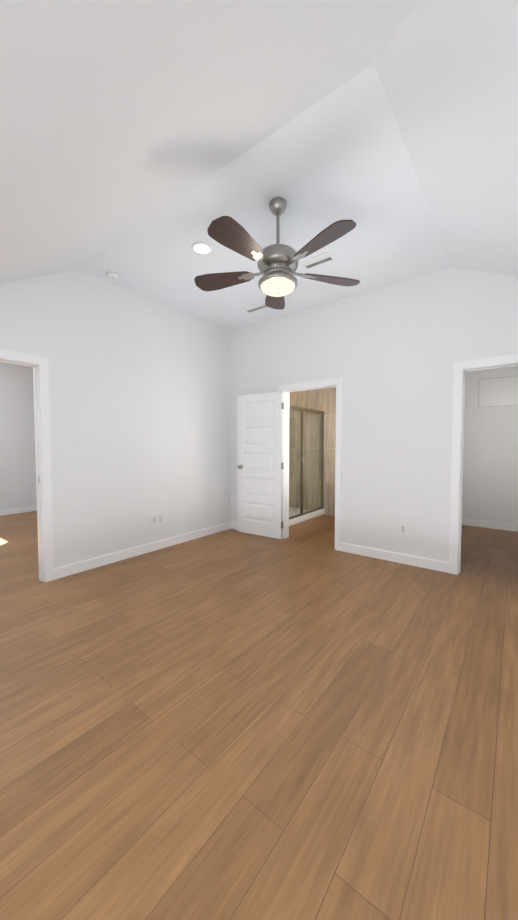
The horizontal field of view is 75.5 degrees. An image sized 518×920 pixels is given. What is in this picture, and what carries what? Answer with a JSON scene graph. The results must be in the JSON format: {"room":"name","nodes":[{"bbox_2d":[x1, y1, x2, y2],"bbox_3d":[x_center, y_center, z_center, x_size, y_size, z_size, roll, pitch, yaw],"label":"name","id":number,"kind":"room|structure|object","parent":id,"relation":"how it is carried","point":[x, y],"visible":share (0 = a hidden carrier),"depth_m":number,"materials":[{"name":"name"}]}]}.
{"room":"empty bedroom","nodes":[
{"label":"empty bedroom","id":0,"kind":"room"},
{"bbox_2d":[0,362,36,509],"bbox_3d":[-5.503,-0.546,5.072,0.120,3.200,6.200,2,3,38],"label":"wall","id":1,"kind":"structure","parent":0,"point":[17,463],"depth_m":6.25,"materials":[{"name":"paint"}]},
{"bbox_2d":[0,505,36,515],"bbox_3d":[-5.450,1.002,5.097,0.013,0.105,6.200,2,3,38],"label":"baseboard","id":2,"kind":"structure","parent":1,"relation":"attached to","point":[17,510],"depth_m":6.29,"materials":[{"name":"white paint"}]},
{"bbox_2d":[0,269,230,567],"bbox_3d":[-1.953,-0.517,3.207,0.120,3.300,4.820,2,3,38],"label":"wall","id":3,"kind":"structure","parent":0,"point":[139,392],"depth_m":3.70,"materials":[{"name":"paint"}]},
{"bbox_2d":[0,349,53,581],"bbox_3d":[-2.276,0.111,2.814,0.152,2.080,0.900,2,3,38],"label":"door frame","id":4,"kind":"structure","parent":3,"relation":"attached to","point":[39,364],"depth_m":3.09,"materials":[{"name":"white paint"}]},
{"bbox_2d":[70,434,81,445],"bbox_3d":[-1.803,-0.201,3.301,0.019,0.115,0.116,2,3,38],"label":"switch plate","id":5,"kind":"object","parent":3,"relation":"attached to","point":[75,439],"visible":1,"depth_m":3.30,"materials":[{"name":"white plastic"}]},
{"bbox_2d":[54,522,230,579],"bbox_3d":[-1.867,1.079,3.277,0.013,0.105,4.687,2,3,38],"label":"baseboard","id":6,"kind":"structure","parent":3,"relation":"attached to","point":[77,567],"depth_m":3.81,"materials":[{"name":"white paint"}]},
{"bbox_2d":[152,515,156,524],"bbox_3d":[-1.267,0.724,4.045,0.009,0.115,0.070,2,3,38],"label":"electrical outlet","id":7,"kind":"object","parent":3,"relation":"attached to","point":[154,519],"visible":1,"depth_m":4.04,"materials":[{"name":"white plastic"}]},
{"bbox_2d":[158,513,162,523],"bbox_3d":[-1.209,0.721,4.120,0.009,0.115,0.070,2,3,38],"label":"electrical outlet","id":8,"kind":"object","parent":3,"relation":"attached to","point":[160,518],"visible":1,"depth_m":4.11,"materials":[{"name":"white plastic"}]},
{"bbox_2d":[0,511,517,919],"bbox_3d":[-1.225,1.170,3.552,9.300,0.100,9.100,2,3,38],"label":"floor","id":9,"kind":"structure","parent":0,"point":[305,720],"depth_m":1.48,"materials":[{"name":"brown wood"}]},
{"bbox_2d":[289,405,324,525],"bbox_3d":[0.323,0.072,5.781,0.969,1.896,1.720,2,3,38],"label":"shower enclosure","id":10,"kind":"object","parent":9,"relation":"on","point":[298,515],"visible":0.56,"depth_m":5.72,"materials":[{"name":"clear glass"}]},
{"bbox_2d":[0,0,517,329],"bbox_3d":[-0.007,-1.585,1.737,4.940,1.140,4.940,2,3,38],"label":"ceiling","id":11,"kind":"structure","parent":0,"point":[144,144],"depth_m":1.65,"materials":[{"name":"paint"}]},
{"bbox_2d":[106,270,119,279],"bbox_3d":[-1.466,-1.853,3.356,0.136,0.043,0.136,2,3,38],"label":"smoke detector","id":12,"kind":"object","parent":11,"relation":"attached to","point":[113,274],"visible":1,"depth_m":3.32,"materials":[{"name":"white plastic"}]},
{"bbox_2d":[191,242,212,254],"bbox_3d":[-0.498,-1.851,2.925,0.188,0.010,0.188,2,3,38],"label":"recessed light","id":13,"kind":"object","parent":11,"relation":"in","point":[203,248],"visible":1,"depth_m":2.92,"materials":[{"name":"white plastic"}]},
{"bbox_2d":[241,302,268,313],"bbox_3d":[-0.041,-1.905,4.189,0.360,0.010,0.160,2,3,38],"label":"ceiling vent","id":14,"kind":"object","parent":11,"relation":"in","point":[255,307],"visible":0.81,"depth_m":4.19,"materials":[{"name":"white plastic"}]},
{"bbox_2d":[194,197,359,309],"bbox_3d":[0.107,-1.510,2.359,1.265,0.644,1.228,2,3,38],"label":"fan","id":15,"kind":"object","parent":11,"relation":"hanging from","point":[277,267],"visible":1,"depth_m":2.30,"materials":[{"name":"brown wood"}]},
{"bbox_2d":[298,251,335,269],"bbox_3d":[0.545,-1.860,3.132,0.310,0.010,0.160,2,3,38],"label":"ceiling vent","id":16,"kind":"object","parent":11,"relation":"in","point":[318,260],"visible":1,"depth_m":3.12,"materials":[{"name":"white plastic"}]},
{"bbox_2d":[289,387,335,514],"bbox_3d":[1.522,-0.386,6.005,2.820,2.800,0.120,2,3,38],"label":"wall","id":17,"kind":"structure","parent":0,"point":[324,399],"depth_m":6.31,"materials":[{"name":"tile"}]},
{"bbox_2d":[230,268,517,561],"bbox_3d":[-0.113,-0.589,4.906,8.920,3.300,0.120,2,3,38],"label":"wall","id":18,"kind":"structure","parent":0,"point":[391,354],"depth_m":3.63,"materials":[{"name":"paint"}]},
{"bbox_2d":[237,391,283,538],"bbox_3d":[0.004,0.071,4.686,0.756,1.984,0.149,2,3,35],"label":"bathroom door","id":19,"kind":"structure","parent":18,"relation":"in","point":[259,451],"depth_m":4.66,"materials":[{"name":"white paint"}]},
{"bbox_2d":[279,377,342,550],"bbox_3d":[0.670,0.046,4.330,0.905,2.080,0.152,2,3,38],"label":"door frame","id":20,"kind":"structure","parent":18,"relation":"attached to","point":[337,383],"depth_m":4.17,"materials":[{"name":"white paint"}]},
{"bbox_2d":[231,522,448,572],"bbox_3d":[1.423,1.061,3.708,4.700,0.105,0.013,2,3,38],"label":"baseboard","id":21,"kind":"structure","parent":18,"relation":"attached to","point":[431,564],"depth_m":3.65,"materials":[{"name":"white paint"}]},
{"bbox_2d":[400,523,406,534],"bbox_3d":[1.551,0.743,3.598,0.070,0.115,0.009,2,3,38],"label":"electrical outlet","id":22,"kind":"object","parent":18,"relation":"attached to","point":[403,528],"visible":1,"depth_m":3.59,"materials":[{"name":"white plastic"}]},
{"bbox_2d":[449,354,517,574],"bbox_3d":[2.224,0.097,3.133,0.720,2.080,0.152,2,3,38],"label":"door frame","id":23,"kind":"structure","parent":18,"relation":"attached to","point":[461,368],"depth_m":3.26,"materials":[{"name":"white paint"}]},
{"bbox_2d":[462,366,517,523],"bbox_3d":[3.811,-0.342,4.987,2.290,2.800,0.120,2,3,38],"label":"wall","id":24,"kind":"structure","parent":0,"point":[490,474],"depth_m":5.13,"materials":[{"name":"paint"}]},
{"bbox_2d":[462,518,517,531],"bbox_3d":[3.770,1.006,4.992,2.050,0.105,0.013,2,3,38],"label":"baseboard","id":25,"kind":"structure","parent":24,"relation":"attached to","point":[492,525],"depth_m":5.14,"materials":[{"name":"white paint"}]},
{"bbox_2d":[477,375,517,407],"bbox_3d":[3.607,-1.025,5.030,0.540,0.460,0.014,2,3,38],"label":"panel frame","id":26,"kind":"object","parent":24,"relation":"attached to","point":[499,391],"visible":1,"depth_m":5.03,"materials":[{"name":"white plastic"}]}
]}

